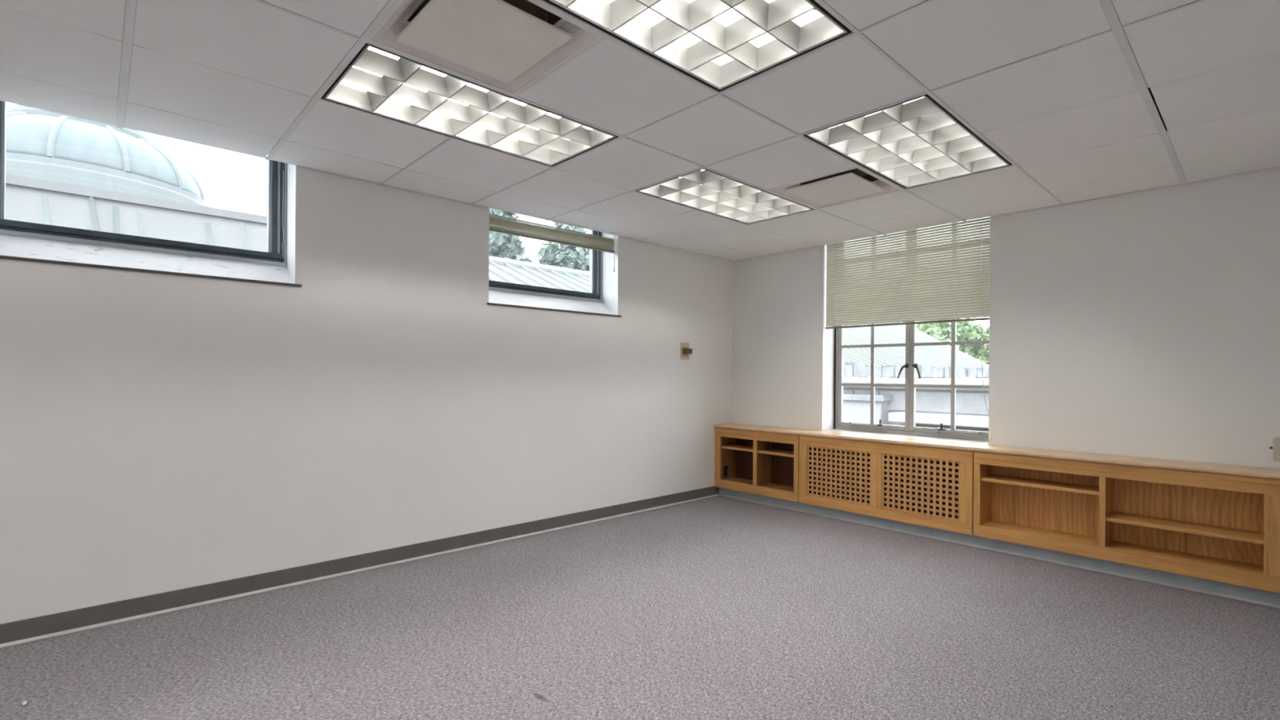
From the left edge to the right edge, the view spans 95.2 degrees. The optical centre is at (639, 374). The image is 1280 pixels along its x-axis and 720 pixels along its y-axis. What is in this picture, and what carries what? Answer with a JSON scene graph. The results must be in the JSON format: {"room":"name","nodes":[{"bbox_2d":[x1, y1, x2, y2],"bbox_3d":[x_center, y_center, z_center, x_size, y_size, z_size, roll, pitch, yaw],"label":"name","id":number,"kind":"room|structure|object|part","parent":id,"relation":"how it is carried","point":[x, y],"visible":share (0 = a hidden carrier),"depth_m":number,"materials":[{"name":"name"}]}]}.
{"room":"empty office room","nodes":[
{"label":"empty office room","id":0,"kind":"room"},
{"bbox_2d":[0,82,733,623],"bbox_3d":[-1.599,-0.206,3.955,7.310,3.070,0.400,0,0,-43],"label":"wall","id":1,"kind":"structure","parent":0,"point":[159,433],"depth_m":3.45,"materials":[{"name":"paint"}]},
{"bbox_2d":[0,100,302,287],"bbox_3d":[-2.538,-0.961,3.071,1.263,0.914,0.412,0,0,-43],"label":"window","id":2,"kind":"structure","parent":1,"relation":"in","point":[24,241],"depth_m":3.04,"materials":[{"name":"paint"}]},
{"bbox_3d":[-2.580,-1.040,3.096,1.205,0.748,0.053,0,0,-43],"label":"frame","id":3,"kind":"part","parent":2,"relation":"part of","materials":[{"name":"grey metal"}]},
{"bbox_3d":[-2.568,-1.029,3.091,1.217,0.770,0.060,0,0,-43],"label":"sub frame","id":4,"kind":"part","parent":2,"relation":"part of","materials":[{"name":"grey metal"}]},
{"bbox_3d":[-2.551,-0.580,3.070,1.225,0.128,0.400,0,0,-43],"label":"sill","id":5,"kind":"part","parent":2,"relation":"part of","materials":[{"name":"paint"}]},
{"bbox_3d":[-2.588,-1.048,3.105,1.141,0.660,0.043,0,0,-43],"label":"sash","id":6,"kind":"part","parent":2,"relation":"part of","materials":[{"name":"grey metal"}]},
{"bbox_2d":[0,485,719,648],"bbox_3d":[-1.599,1.158,3.680,6.550,0.102,0.016,0,0,-43],"label":"baseboard","id":7,"kind":"structure","parent":1,"relation":"attached to","point":[31,629],"depth_m":3.32,"materials":[{"name":"plastic"}]},
{"bbox_2d":[487,229,621,316],"bbox_3d":[-0.756,-0.949,4.724,1.257,0.914,0.412,0,0,-43],"label":"window","id":8,"kind":"structure","parent":1,"relation":"in","point":[604,282],"depth_m":4.89,"materials":[{"name":"paint"}]},
{"bbox_3d":[-0.799,-1.028,4.748,1.199,0.748,0.053,0,0,-43],"label":"frame","id":9,"kind":"part","parent":8,"relation":"part of","materials":[{"name":"grey metal"}]},
{"bbox_3d":[-0.787,-1.017,4.744,1.211,0.770,0.060,0,0,-43],"label":"sub frame","id":10,"kind":"part","parent":8,"relation":"part of","materials":[{"name":"grey metal"}]},
{"bbox_2d":[488,210,614,271],"bbox_3d":[-0.662,-1.057,4.614,1.213,0.360,0.030,0,0,-43],"label":"blind","id":11,"kind":"object","parent":8,"relation":"attached to","point":[498,224],"visible":0.68,"depth_m":4.56,"materials":[{"name":"beige fabric"}]},
{"bbox_3d":[-0.666,-1.045,4.611,1.203,0.016,0.025,0,0,-43],"label":"rail","id":12,"kind":"part","parent":11,"relation":"part of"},
{"bbox_3d":[-0.221,-1.043,5.023,0.011,0.330,0.011,0,0,25],"label":"pull cord","id":13,"kind":"part","parent":11,"relation":"part of","materials":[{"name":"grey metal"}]},
{"bbox_3d":[-0.769,-0.568,4.722,1.219,0.128,0.400,0,0,-43],"label":"sill","id":14,"kind":"part","parent":8,"relation":"part of","materials":[{"name":"paint"}]},
{"bbox_3d":[-0.807,-1.036,4.757,1.135,0.660,0.043,0,0,-43],"label":"sash","id":15,"kind":"part","parent":8,"relation":"part of","materials":[{"name":"grey metal"}]},
{"bbox_2d":[680,342,693,359],"bbox_3d":[0.446,-0.217,5.534,0.120,0.160,0.066,0,0,-43],"label":"thermostat","id":16,"kind":"object","parent":1,"relation":"attached to","point":[686,351],"visible":1,"depth_m":5.53,"materials":[{"name":"beige plastic"}]},
{"bbox_3d":[0.427,-0.217,5.555,0.120,0.160,0.008,0,0,-43],"label":"plate","id":17,"kind":"part","parent":16,"relation":"part of","materials":[{"name":"beige plastic"}]},
{"bbox_3d":[0.433,-0.211,5.551,0.093,0.088,0.005,0,0,-43],"label":"plate","id":18,"kind":"part","parent":16,"relation":"part of","materials":[{"name":"beige plastic"}]},
{"bbox_2d":[719,487,1279,608],"bbox_3d":[2.099,1.187,4.498,0.016,0.094,3.834,0,0,-43],"label":"baseboard","id":19,"kind":"structure","parent":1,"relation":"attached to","point":[1247,594],"depth_m":3.88,"materials":[{"name":"plastic"}]},
{"bbox_2d":[0,495,1279,719],"bbox_3d":[-0.155,1.279,2.269,6.750,0.120,4.050,0,0,-43],"label":"floor","id":20,"kind":"structure","parent":0,"point":[718,607],"depth_m":2.67,"materials":[{"name":"carpet"}]},
{"bbox_2d":[21,701,27,706],"bbox_3d":[-2.240,1.197,2.128,0.025,0.014,0.014,0,0,36],"label":"paper scrap","id":21,"kind":"object","parent":20,"relation":"on","point":[24,703],"visible":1,"depth_m":2.12,"materials":[{"name":"white paper"}]},
{"bbox_2d":[714,426,799,502],"bbox_3d":[1.172,0.835,5.602,0.269,0.594,0.954,0,0,-43],"label":"bookcase","id":22,"kind":"object","parent":20,"relation":"on","point":[766,464],"visible":0.97,"depth_m":5.60,"materials":[{"name":"brown wood"}]},
{"bbox_3d":[0.874,0.828,5.929,0.236,0.455,0.065,0,0,-43],"label":"panel","id":23,"kind":"part","parent":22,"relation":"part of","materials":[{"name":"brown wood"}]},
{"bbox_3d":[1.034,0.730,5.759,0.230,0.021,0.399,0,0,-43],"label":"shelf","id":24,"kind":"part","parent":22,"relation":"part of","materials":[{"name":"brown wood"}]},
{"bbox_3d":[1.173,1.080,5.605,0.236,0.044,0.948,0,0,-43],"label":"panel","id":25,"kind":"part","parent":22,"relation":"part of","materials":[{"name":"brown wood"}]},
{"bbox_3d":[1.266,0.843,5.690,0.012,0.518,0.948,0,0,-43],"label":"panel","id":26,"kind":"part","parent":22,"relation":"part of","materials":[{"name":"brown wood"}]},
{"bbox_3d":[1.333,0.734,5.437,0.230,0.021,0.404,0,0,-43],"label":"shelf","id":27,"kind":"part","parent":22,"relation":"part of","materials":[{"name":"brown wood"}]},
{"bbox_2d":[799,435,973,535],"bbox_3d":[1.975,0.840,4.736,0.269,0.594,1.394,0,0,-43],"label":"radiator cover","id":28,"kind":"object","parent":20,"relation":"on","point":[933,487],"visible":1,"depth_m":4.61,"materials":[{"name":"brown wood"}]},
{"bbox_2d":[973,451,1279,593],"bbox_3d":[2.954,0.847,3.680,0.269,0.594,1.471,0,0,-43],"label":"bookcase","id":29,"kind":"object","parent":20,"relation":"on","point":[1224,528],"visible":1,"depth_m":3.59,"materials":[{"name":"brown wood"}]},
{"bbox_3d":[2.471,0.839,4.207,0.236,0.455,0.036,0,0,-43],"label":"panel","id":30,"kind":"part","parent":29,"relation":"part of","materials":[{"name":"brown wood"}]},
{"bbox_2d":[713,422,1279,479],"bbox_3d":[2.228,0.529,4.601,0.484,0.028,3.859,0,0,-43],"label":"countertop","id":31,"kind":"structure","parent":29,"relation":"on","point":[939,442],"depth_m":3.98,"materials":[{"name":"brown wood"}]},
{"bbox_3d":[2.712,0.742,3.950,0.230,0.021,0.666,0,0,-43],"label":"shelf","id":32,"kind":"part","parent":29,"relation":"part of","materials":[{"name":"brown wood"}]},
{"bbox_3d":[2.955,1.092,3.683,0.236,0.044,1.465,0,0,-43],"label":"panel","id":33,"kind":"part","parent":29,"relation":"part of","materials":[{"name":"brown wood"}]},
{"bbox_3d":[3.048,0.855,3.768,0.012,0.518,1.465,0,0,-43],"label":"panel","id":34,"kind":"part","parent":29,"relation":"part of","materials":[{"name":"brown wood"}]},
{"bbox_3d":[3.185,0.897,3.439,0.230,0.021,0.667,0,0,-43],"label":"shelf","id":35,"kind":"part","parent":29,"relation":"part of","materials":[{"name":"brown wood"}]},
{"bbox_2d":[0,0,1279,261],"bbox_3d":[-0.230,-1.502,2.317,7.544,0.659,4.650,0,0,-43],"label":"ceiling","id":36,"kind":"structure","parent":0,"point":[1066,90],"depth_m":2.50,"materials":[{"name":"tile"}]},
{"bbox_2d":[320,0,622,168],"bbox_3d":[-0.737,-1.282,2.703,1.215,0.208,0.606,0,0,-43],"label":"recessed light","id":37,"kind":"object","parent":36,"relation":"in","point":[378,82],"visible":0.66,"depth_m":2.68,"materials":[{"name":"metal"}]},
{"bbox_2d":[368,0,603,95],"bbox_3d":[-0.547,-1.232,2.049,0.604,0.118,0.604,0,0,-43],"label":"ceiling vent","id":38,"kind":"object","parent":36,"relation":"in","point":[506,46],"visible":0.97,"depth_m":2.06,"materials":[{"name":"white metal"}]},
{"bbox_2d":[539,0,854,93],"bbox_3d":[0.092,-1.276,1.809,1.215,0.208,0.606,0,0,-43],"label":"recessed light","id":39,"kind":"object","parent":36,"relation":"in","point":[721,46],"visible":0.97,"depth_m":2.07,"materials":[{"name":"metal"}]},
{"bbox_2d":[632,165,814,225],"bbox_3d":[0.604,-1.273,3.946,1.215,0.208,0.606,0,0,-43],"label":"recessed light","id":40,"kind":"object","parent":36,"relation":"in","point":[704,190],"visible":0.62,"depth_m":3.96,"materials":[{"name":"metal"}]},
{"bbox_2d":[768,166,902,208],"bbox_3d":[1.241,-1.220,3.707,0.604,0.118,0.604,0,0,-43],"label":"ceiling vent","id":41,"kind":"object","parent":36,"relation":"in","point":[853,184],"visible":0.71,"depth_m":3.71,"materials":[{"name":"white metal"}]},
{"bbox_2d":[800,59,1013,190],"bbox_3d":[1.433,-1.267,3.052,1.215,0.208,0.606,0,0,-43],"label":"recessed light","id":42,"kind":"object","parent":36,"relation":"in","point":[916,142],"visible":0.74,"depth_m":3.04,"materials":[{"name":"metal"}]},
{"bbox_2d":[731,99,1279,468],"bbox_3d":[2.530,-0.177,4.614,0.360,3.070,4.250,0,0,-43],"label":"wall","id":43,"kind":"structure","parent":0,"point":[1143,323],"depth_m":3.78,"materials":[{"name":"paint"}]},
{"bbox_2d":[822,216,991,444],"bbox_3d":[2.214,-0.435,4.890,0.270,1.900,1.356,0,0,-43],"label":"window","id":44,"kind":"structure","parent":43,"relation":"in","point":[910,366],"depth_m":5.06,"materials":[{"name":"white paint"}]},
{"bbox_3d":[2.021,0.459,5.163,0.048,0.052,0.342,0,0,-43],"label":"stay arm","id":45,"kind":"part","parent":44,"relation":"part of","materials":[{"name":"grey metal"}]},
{"bbox_3d":[2.226,-0.026,4.948,0.089,0.128,0.043,0,0,32],"label":"handle","id":46,"kind":"part","parent":44,"relation":"part of","materials":[{"name":"black metal"}]},
{"bbox_2d":[825,217,991,442],"bbox_3d":[2.141,-0.382,4.800,0.067,1.766,1.366,0,0,-43],"label":"blind","id":47,"kind":"object","parent":44,"relation":"attached to","point":[911,293],"visible":0.92,"depth_m":4.75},
{"bbox_3d":[1.743,-0.828,5.236,0.001,0.820,0.002,0,0,-43],"label":"ladder cord","id":48,"kind":"part","parent":47,"relation":"part of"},
{"bbox_3d":[2.135,-0.825,4.813,0.001,0.820,0.002,0,0,-43],"label":"ladder cord","id":49,"kind":"part","parent":47,"relation":"part of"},
{"bbox_3d":[2.142,-0.414,4.822,0.026,0.018,1.334,0,0,-43],"label":"rail","id":50,"kind":"part","parent":47,"relation":"part of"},
{"bbox_3d":[2.446,-0.823,4.478,0.001,0.820,0.002,0,0,-43],"label":"ladder cord","id":51,"kind":"part","parent":47,"relation":"part of","materials":[{"name":"beige fabric"}]},
{"bbox_3d":[2.558,-0.359,4.317,0.010,1.726,0.092,0,0,-28],"label":"pull cord","id":52,"kind":"part","parent":47,"relation":"part of","materials":[{"name":"beige fabric"}]},
{"bbox_3d":[2.307,-0.026,4.861,0.043,0.128,0.089,0,0,-28],"label":"handle","id":53,"kind":"part","parent":44,"relation":"part of","materials":[{"name":"black metal"}]},
{"bbox_3d":[2.522,0.463,4.623,0.048,0.052,0.339,0,0,-43],"label":"stay arm","id":54,"kind":"part","parent":44,"relation":"part of","materials":[{"name":"grey metal"}]},
{"bbox_2d":[1269,436,1279,461],"bbox_3d":[3.547,0.418,3.231,0.022,0.134,0.090,0,0,-43],"label":"wall plate","id":55,"kind":"object","parent":43,"relation":"attached to","point":[1276,440],"visible":1,"depth_m":3.24,"materials":[{"name":"beige plastic"}]},
{"bbox_3d":[3.552,0.418,3.226,0.022,0.134,0.076,0,0,-43],"label":"plate","id":56,"kind":"part","parent":55,"relation":"part of","materials":[{"name":"beige plastic"}]},
{"label":"outside","id":57,"kind":"structure","parent":0,"visible":0},
{"bbox_3d":[9.037,6.383,34.048,170.000,0.200,150.000,0,0,-43],"label":"ground","id":58,"kind":"structure","parent":57,"visible":0},
{"bbox_2d":[5,104,207,206],"bbox_3d":[-21.883,-1.859,22.901,8.383,15.851,8.383,0,0,-43],"label":"dome","id":59,"kind":"object","parent":58,"relation":"on","point":[41,144],"visible":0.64,"depth_m":20.55,"materials":[{"name":"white metal"}]},
{"bbox_3d":[-21.830,-9.409,22.901,4.360,0.750,4.360,0,0,-43],"label":"crown","id":60,"kind":"part","parent":59,"relation":"part of","materials":[{"name":"blue metal"}]},
{"bbox_2d":[5,173,266,252],"bbox_3d":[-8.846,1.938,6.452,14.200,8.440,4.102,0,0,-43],"label":"parapet wall","id":61,"kind":"structure","parent":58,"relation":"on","point":[32,200],"depth_m":7.30,"materials":[{"name":"concrete"}]},
{"bbox_2d":[488,207,533,262],"bbox_3d":[-10.082,-3.715,37.988,6.970,19.737,6.713,0,0,-43],"label":"shade tree","id":62,"kind":"object","parent":58,"relation":"on","point":[506,246],"visible":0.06,"depth_m":36.77,"materials":[{"name":"green plant"}]},
{"bbox_2d":[533,221,589,271],"bbox_3d":[-4.780,-3.276,43.735,7.270,18.933,6.970,0,0,6],"label":"shade tree","id":63,"kind":"object","parent":58,"relation":"on","point":[579,256],"visible":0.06,"depth_m":42.08,"materials":[{"name":"green plant"}]},
{"bbox_2d":[488,256,989,378],"bbox_3d":[7.285,1.159,31.196,42.500,10.224,17.350,0,0,-43],"label":"roof","id":64,"kind":"object","parent":58,"relation":"on","point":[932,361],"visible":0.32,"depth_m":23.23,"materials":[{"name":"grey metal"}]},
{"bbox_3d":[7.769,0.394,20.387,28.500,0.520,0.850,0,0,-43],"label":"cornice","id":65,"kind":"part","parent":64,"relation":"part of","materials":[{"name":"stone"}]},
{"bbox_2d":[843,377,989,441],"bbox_3d":[5.947,3.176,11.521,2.400,6.170,7.600,0,0,-43],"label":"stone wall","id":66,"kind":"structure","parent":58,"relation":"on","point":[933,405],"depth_m":12.12,"materials":[{"name":"stone"}]},
{"bbox_3d":[6.426,0.205,11.946,1.150,0.220,7.600,0,0,-43],"label":"cornice","id":67,"kind":"part","parent":66,"relation":"part of","materials":[{"name":"stone"}]},
{"bbox_2d":[878,267,989,377],"bbox_3d":[27.821,-2.041,55.776,11.163,16.928,11.291,0,0,0],"label":"leafy tree","id":68,"kind":"object","parent":58,"relation":"on","point":[966,331],"visible":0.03,"depth_m":53.84,"materials":[{"name":"green plant"}]},
{"bbox_2d":[973,327,989,377],"bbox_3d":[31.483,-0.008,48.797,5.978,12.907,6.755,0,0,11],"label":"leafy tree","id":69,"kind":"object","parent":58,"relation":"on","point":[986,348],"visible":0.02,"depth_m":48.84,"materials":[{"name":"green plant"}]}
]}

